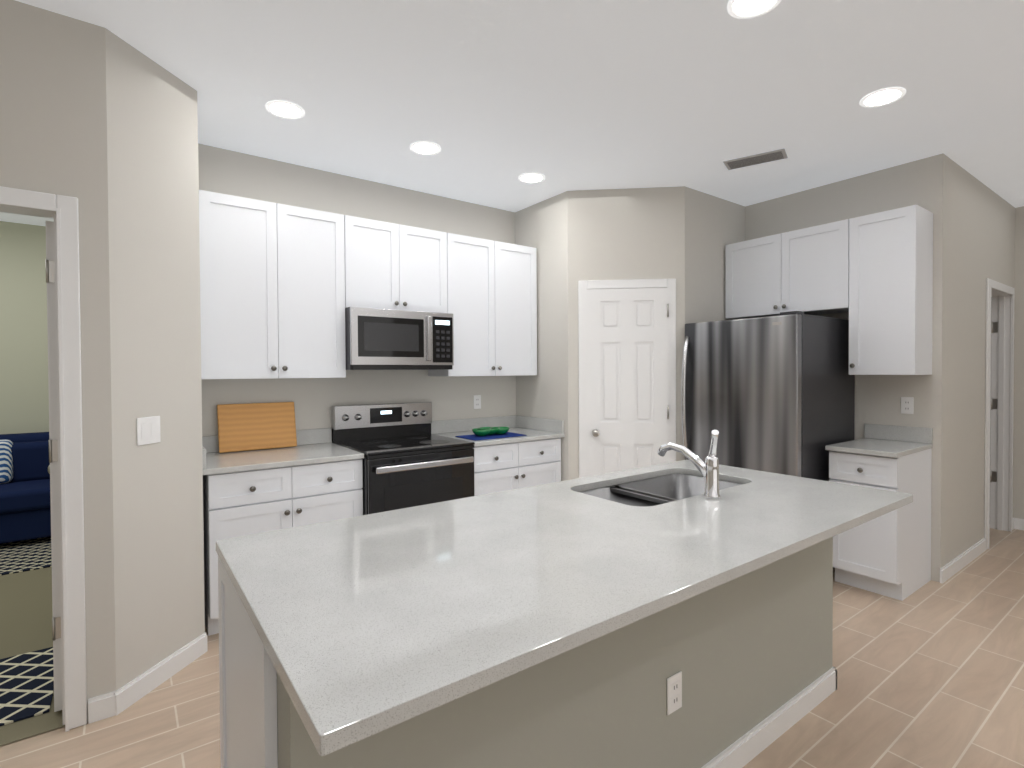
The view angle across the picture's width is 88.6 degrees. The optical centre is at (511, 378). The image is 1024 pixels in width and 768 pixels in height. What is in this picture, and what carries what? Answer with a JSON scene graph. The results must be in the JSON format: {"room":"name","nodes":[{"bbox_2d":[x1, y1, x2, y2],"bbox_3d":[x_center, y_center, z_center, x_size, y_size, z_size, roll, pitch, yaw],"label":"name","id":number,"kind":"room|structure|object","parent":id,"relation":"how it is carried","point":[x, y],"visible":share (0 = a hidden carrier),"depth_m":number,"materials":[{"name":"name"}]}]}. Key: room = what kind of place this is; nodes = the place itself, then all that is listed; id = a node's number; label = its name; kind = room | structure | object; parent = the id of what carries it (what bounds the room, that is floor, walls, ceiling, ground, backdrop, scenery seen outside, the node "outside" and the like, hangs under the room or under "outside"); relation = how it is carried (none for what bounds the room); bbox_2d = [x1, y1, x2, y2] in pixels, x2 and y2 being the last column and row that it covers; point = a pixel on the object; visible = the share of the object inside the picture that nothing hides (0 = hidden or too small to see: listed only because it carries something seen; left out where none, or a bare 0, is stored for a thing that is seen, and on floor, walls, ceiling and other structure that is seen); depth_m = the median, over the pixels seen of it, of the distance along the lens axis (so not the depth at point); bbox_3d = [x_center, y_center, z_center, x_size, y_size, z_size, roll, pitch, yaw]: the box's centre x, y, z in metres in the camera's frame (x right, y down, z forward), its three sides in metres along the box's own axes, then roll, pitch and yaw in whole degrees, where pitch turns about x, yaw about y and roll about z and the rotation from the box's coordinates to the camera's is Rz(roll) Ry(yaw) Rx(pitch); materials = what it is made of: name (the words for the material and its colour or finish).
{"room":"kitchen","nodes":[
{"label":"kitchen","id":0,"kind":"room"},
{"bbox_2d":[0,567,64,745],"bbox_3d":[-4.085,1.387,2.859,2.900,0.001,3.960,-1,1,-36],"label":"floor","id":1,"kind":"structure","parent":0,"point":[26,614],"depth_m":2.95,"materials":[{"name":"beige carpet"}]},
{"bbox_2d":[0,537,51,575],"bbox_3d":[-4.400,1.372,3.658,2.340,0.008,1.000,-1,1,-36],"label":"area rug","id":2,"kind":"object","parent":1,"relation":"on","point":[24,555],"depth_m":4.03,"materials":[{"name":"carpet"}]},
{"bbox_2d":[0,432,50,543],"bbox_3d":[-4.690,0.938,4.203,2.230,0.846,0.930,-1,1,-36],"label":"sofa","id":3,"kind":"object","parent":2,"relation":"on","point":[25,507],"visible":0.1,"depth_m":4.33,"materials":[{"name":"blue fabric"}]},
{"bbox_2d":[0,647,53,725],"bbox_3d":[-2.375,1.382,2.255,0.640,0.008,0.660,-1,1,-36],"label":"doormat","id":4,"kind":"object","parent":1,"relation":"on","point":[26,685],"visible":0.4,"depth_m":2.35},
{"bbox_2d":[0,528,1023,767],"bbox_3d":[1.517,1.393,0.687,9.350,0.001,8.200,-1,1,-36],"label":"floor","id":5,"kind":"structure","parent":0,"point":[930,673],"depth_m":2.23,"materials":[{"name":"beige tile"}]},
{"bbox_2d":[203,459,362,635],"bbox_3d":[-1.425,0.930,3.221,0.821,0.884,0.618,-1,1,-36],"label":"base cabinet","id":6,"kind":"object","parent":5,"relation":"on","point":[240,503],"depth_m":2.91,"materials":[{"name":"white wood"}]},
{"bbox_2d":[202,415,564,474],"bbox_3d":[-0.773,0.412,3.677,2.484,0.132,0.645,-1,1,-36],"label":"countertop","id":7,"kind":"structure","parent":6,"relation":"on","point":[314,446],"depth_m":3.49,"materials":[{"name":"stone"}]},
{"bbox_2d":[217,402,296,452],"bbox_3d":[-1.630,0.307,3.372,0.455,0.294,0.082,-1,1,-36],"label":"cutting board","id":8,"kind":"object","parent":7,"relation":"on","point":[250,426],"visible":0.92,"depth_m":3.35,"materials":[{"name":"brown wood"}]},
{"bbox_2d":[455,432,526,440],"bbox_3d":[-0.158,0.436,3.989,0.470,0.006,0.280,-1,1,-36],"label":"dish towel","id":9,"kind":"object","parent":7,"relation":"on","point":[474,437],"visible":0.73,"depth_m":3.93,"materials":[{"name":"blue fabric"}]},
{"bbox_2d":[472,427,509,435],"bbox_3d":[-0.172,0.404,4.015,0.320,0.048,0.190,-1,1,-36],"label":"dish","id":10,"kind":"object","parent":9,"relation":"on","point":[483,431],"visible":0.98,"depth_m":3.98,"materials":[{"name":"green ceramic"}]},
{"bbox_2d":[331,402,474,514],"bbox_3d":[-0.749,0.776,3.642,0.760,1.172,0.737,-1,1,-36],"label":"range","id":11,"kind":"object","parent":5,"relation":"on","point":[409,459],"visible":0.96,"depth_m":3.49,"materials":[{"name":"black metal"}]},
{"bbox_2d":[474,438,560,495],"bbox_3d":[-0.126,0.910,4.177,0.862,0.884,0.618,-1,1,-36],"label":"base cabinet","id":12,"kind":"object","parent":5,"relation":"on","point":[516,465],"depth_m":3.91,"materials":[{"name":"white wood"}]},
{"bbox_2d":[218,538,836,767],"bbox_3d":[0.270,0.940,1.951,2.298,0.882,0.800,-1,1,-36],"label":"kitchen island","id":13,"kind":"object","parent":5,"relation":"on","point":[753,654],"depth_m":1.53,"materials":[{"name":"grey paint"}]},
{"bbox_2d":[216,466,912,761],"bbox_3d":[0.357,0.484,1.815,2.300,0.030,1.039,-1,1,-36],"label":"island countertop","id":14,"kind":"structure","parent":13,"relation":"on","point":[370,625],"depth_m":1.28,"materials":[{"name":"white stone"}]},
{"bbox_2d":[584,474,735,505],"bbox_3d":[0.661,0.592,2.289,0.823,0.228,0.452,-1,1,-36],"label":"sink","id":15,"kind":"object","parent":14,"relation":"in","point":[657,487],"depth_m":2.48,"materials":[{"name":"silver metal"}]},
{"bbox_2d":[652,430,723,497],"bbox_3d":[0.708,0.327,2.118,0.091,0.270,0.316,-1,1,-36],"label":"faucet","id":16,"kind":"object","parent":14,"relation":"on","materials":[{"name":"silver metal"}]},
{"bbox_2d":[667,671,681,714],"bbox_3d":[0.509,0.985,1.643,0.072,0.115,0.007,-1,1,-36],"label":"electrical outlet plate","id":17,"kind":"object","parent":13,"relation":"attached to","point":[674,692],"depth_m":1.64,"materials":[{"name":"white plastic"}]},
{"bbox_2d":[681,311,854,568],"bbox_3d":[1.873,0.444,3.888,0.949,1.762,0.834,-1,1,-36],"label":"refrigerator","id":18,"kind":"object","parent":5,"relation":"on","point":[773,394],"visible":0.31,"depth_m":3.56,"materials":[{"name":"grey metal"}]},
{"bbox_2d":[829,448,931,600],"bbox_3d":[2.420,0.907,3.456,0.648,0.883,0.377,-1,1,-36],"label":"base cabinet","id":19,"kind":"object","parent":5,"relation":"on","point":[888,554],"visible":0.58,"depth_m":3.28,"materials":[{"name":"white wood"}]},
{"bbox_2d":[825,424,932,457],"bbox_3d":[2.416,0.398,3.450,0.645,0.132,0.395,-1,1,-36],"label":"countertop","id":20,"kind":"structure","parent":19,"relation":"on","point":[892,441],"depth_m":3.50,"materials":[{"name":"stone"}]},
{"bbox_2d":[0,0,1023,721],"bbox_3d":[0.635,-0.027,1.854,9.350,2.815,11.150,-1,1,-36],"label":"wall","id":21,"kind":"structure","parent":0,"point":[100,122],"depth_m":3.45,"materials":[{"name":"grey paint"}]},
{"bbox_2d":[0,186,86,731],"bbox_3d":[-2.131,0.342,1.864,0.947,2.106,0.140,-1,1,-36],"label":"door frame","id":22,"kind":"structure","parent":21,"relation":"attached to","point":[70,446],"depth_m":2.07,"materials":[{"name":"white wood"}]},
{"bbox_2d":[45,260,54,282],"bbox_3d":[-1.875,-0.436,2.137,0.010,0.092,0.037,0,1,42],"label":"door hinge","id":23,"kind":"object","parent":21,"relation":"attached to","point":[50,268],"depth_m":2.13,"materials":[{"name":"silver metal"}]},
{"bbox_2d":[45,221,61,711],"bbox_3d":[-2.134,0.362,2.448,0.108,2.010,0.790,-1,1,-36],"label":"room door","id":24,"kind":"structure","parent":21,"relation":"in","point":[54,491],"depth_m":2.15,"materials":[{"name":"white wood"}]},
{"bbox_2d":[49,440,57,462],"bbox_3d":[-1.871,0.295,2.147,0.010,0.092,0.037,0,1,42],"label":"door hinge","id":25,"kind":"object","parent":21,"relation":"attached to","point":[53,450],"depth_m":2.14,"materials":[{"name":"silver metal"}]},
{"bbox_2d":[52,617,60,640],"bbox_3d":[-1.867,1.026,2.158,0.010,0.092,0.037,0,1,42],"label":"door hinge","id":26,"kind":"object","parent":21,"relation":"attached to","point":[56,622],"depth_m":2.16,"materials":[{"name":"silver metal"}]},
{"bbox_2d":[88,632,207,723],"bbox_3d":[-1.624,1.338,2.385,0.455,0.095,0.358,-1,1,-36],"label":"baseboard","id":27,"kind":"structure","parent":21,"relation":"attached to","point":[117,702],"depth_m":2.29,"materials":[{"name":"white wood"}]},
{"bbox_2d":[137,416,159,445],"bbox_3d":[-1.611,0.231,2.330,0.008,0.120,0.120,0,1,10],"label":"switch plate","id":28,"kind":"object","parent":21,"relation":"attached to","point":[148,430],"visible":1,"depth_m":2.33,"materials":[{"name":"white plastic"}]},
{"bbox_2d":[199,190,358,378],"bbox_3d":[-1.494,-0.535,3.338,0.886,1.066,0.323,-1,1,-36],"label":"upper cabinet","id":29,"kind":"object","parent":21,"relation":"attached to","point":[283,287],"depth_m":3.17,"materials":[{"name":"white wood"}]},
{"bbox_2d":[355,217,450,312],"bbox_3d":[-0.880,-0.774,3.787,0.759,0.606,0.323,-1,1,-36],"label":"upper cabinet","id":30,"kind":"object","parent":21,"relation":"attached to","point":[402,267],"depth_m":3.67,"materials":[{"name":"white wood"}]},
{"bbox_2d":[345,307,453,369],"bbox_3d":[-0.842,-0.265,3.746,0.756,0.405,0.442,-1,1,-36],"label":"microwave","id":31,"kind":"object","parent":30,"relation":"attached to","point":[382,339],"visible":1,"depth_m":3.56,"materials":[{"name":"grey metal"}]},
{"bbox_2d":[474,395,480,408],"bbox_3d":[-0.292,0.198,4.427,0.072,0.115,0.007,-1,1,-36],"label":"electrical outlet plate","id":32,"kind":"object","parent":21,"relation":"attached to","point":[477,398],"depth_m":4.43,"materials":[{"name":"white plastic"}]},
{"bbox_2d":[428,233,536,375],"bbox_3d":[-0.254,-0.554,4.250,0.909,1.066,0.323,-1,1,-36],"label":"upper cabinet","id":33,"kind":"object","parent":21,"relation":"attached to","point":[494,283],"depth_m":4.13,"materials":[{"name":"white wood"}]},
{"bbox_2d":[578,279,675,477],"bbox_3d":[0.892,0.292,4.072,0.557,2.111,0.502,-1,1,-36],"label":"door frame","id":34,"kind":"structure","parent":21,"relation":"attached to","point":[670,284],"depth_m":4.06,"materials":[{"name":"white wood"}]},
{"bbox_2d":[587,288,668,476],"bbox_3d":[0.889,0.323,4.059,0.483,2.033,0.436,-1,1,-36],"label":"pantry door","id":35,"kind":"structure","parent":21,"relation":"in","point":[627,387],"depth_m":4.06,"materials":[{"name":"white wood"}]},
{"bbox_2d":[726,219,849,318],"bbox_3d":[2.157,-0.794,4.049,0.323,0.606,0.913,-1,1,-36],"label":"upper cabinet","id":36,"kind":"object","parent":21,"relation":"attached to","point":[806,270],"depth_m":3.90,"materials":[{"name":"white wood"}]},
{"bbox_2d":[834,205,932,374],"bbox_3d":[2.525,-0.559,3.555,0.323,1.066,0.439,-1,1,-36],"label":"upper cabinet","id":37,"kind":"object","parent":21,"relation":"attached to","point":[872,274],"depth_m":3.41,"materials":[{"name":"white wood"}]},
{"bbox_2d":[901,397,913,413],"bbox_3d":[2.706,0.185,3.594,0.007,0.115,0.072,-1,1,-36],"label":"electrical outlet plate","id":38,"kind":"object","parent":21,"relation":"attached to","point":[907,403],"depth_m":3.59,"materials":[{"name":"white plastic"}]},
{"bbox_2d":[940,538,985,583],"bbox_3d":[3.246,1.292,3.762,1.059,0.095,0.014,-1,1,-36],"label":"baseboard","id":39,"kind":"structure","parent":21,"relation":"attached to","point":[951,568],"depth_m":3.71,"materials":[{"name":"white wood"}]},
{"bbox_2d":[1012,518,1023,529],"bbox_3d":[6.056,1.297,2.388,0.020,0.095,5.560,-1,1,-36],"label":"baseboard","id":40,"kind":"structure","parent":21,"relation":"attached to","point":[1018,523],"depth_m":4.59,"materials":[{"name":"white wood"}]},
{"bbox_2d":[0,0,1023,225],"bbox_3d":[0.574,-1.435,1.949,9.800,0.001,11.400,-1,1,-36],"label":"ceiling","id":41,"kind":"structure","parent":0,"point":[494,100],"depth_m":2.60,"materials":[{"name":"white paint"}]},
{"bbox_2d":[265,100,304,118],"bbox_3d":[-1.208,-1.434,2.798,0.197,0.007,0.200,-1,1,-36],"label":"recessed light","id":42,"kind":"object","parent":41,"relation":"in","point":[279,108],"depth_m":2.80,"materials":[{"name":"white plastic"}]},
{"bbox_2d":[410,141,440,154],"bbox_3d":[-0.542,-1.445,3.287,0.193,0.007,0.201,-1,1,-36],"label":"recessed light","id":43,"kind":"object","parent":41,"relation":"in","point":[421,147],"depth_m":3.29,"materials":[{"name":"white plastic"}]},
{"bbox_2d":[518,173,544,182],"bbox_3d":[0.141,-1.456,3.805,0.192,0.007,0.198,-1,1,-36],"label":"recessed light","id":44,"kind":"object","parent":41,"relation":"in","point":[527,177],"depth_m":3.81,"materials":[{"name":"white plastic"}]},
{"bbox_2d":[727,0,780,18],"bbox_3d":[0.918,-1.434,2.011,0.178,0.007,0.156,-1,1,-36],"label":"recessed light","id":45,"kind":"object","parent":41,"relation":"in","point":[743,9],"depth_m":2.03,"materials":[{"name":"white plastic"}]},
{"bbox_2d":[723,149,787,169],"bbox_3d":[1.622,-1.458,3.503,0.370,0.009,0.170,0,1,34],"label":"ceiling vent","id":46,"kind":"object","parent":41,"relation":"in","point":[766,157],"visible":1,"depth_m":3.49,"materials":[{"name":"grey metal"}]},
{"bbox_2d":[860,87,905,106],"bbox_3d":[1.905,-1.449,2.702,0.202,0.007,0.194,-1,1,-36],"label":"recessed light","id":47,"kind":"object","parent":41,"relation":"in","point":[885,96],"depth_m":2.71,"materials":[{"name":"white plastic"}]},
{"bbox_2d":[990,297,991,445],"bbox_3d":[2.963,-0.085,5.013,1.855,2.815,2.120,-1,1,-36],"label":"wall","id":48,"kind":"structure","parent":0,"point":[990,416],"depth_m":4.74,"materials":[{"name":"grey paint"}]},
{"bbox_2d":[984,278,1014,549],"bbox_3d":[3.975,0.274,4.359,0.842,2.106,0.140,-1,1,-36],"label":"door frame","id":49,"kind":"structure","parent":48,"relation":"attached to","point":[999,360],"depth_m":4.55,"materials":[{"name":"white wood"}]},
{"bbox_2d":[990,471,996,481],"bbox_3d":[4.230,0.863,4.614,0.012,0.100,0.044,-1,1,-39],"label":"hinge","id":50,"kind":"object","parent":49,"relation":"attached to","point":[993,475],"depth_m":4.61,"materials":[{"name":"silver metal"}]},
{"bbox_2d":[991,398,996,408],"bbox_3d":[4.226,0.222,4.605,0.012,0.100,0.044,-1,1,-39],"label":"hinge","id":51,"kind":"object","parent":49,"relation":"attached to","point":[993,401],"depth_m":4.61,"materials":[{"name":"silver metal"}]},
{"bbox_2d":[991,322,997,332],"bbox_3d":[4.223,-0.448,4.595,0.012,0.100,0.044,-1,1,-39],"label":"hinge","id":52,"kind":"object","parent":49,"relation":"attached to","point":[994,325],"depth_m":4.60,"materials":[{"name":"silver metal"}]}
]}

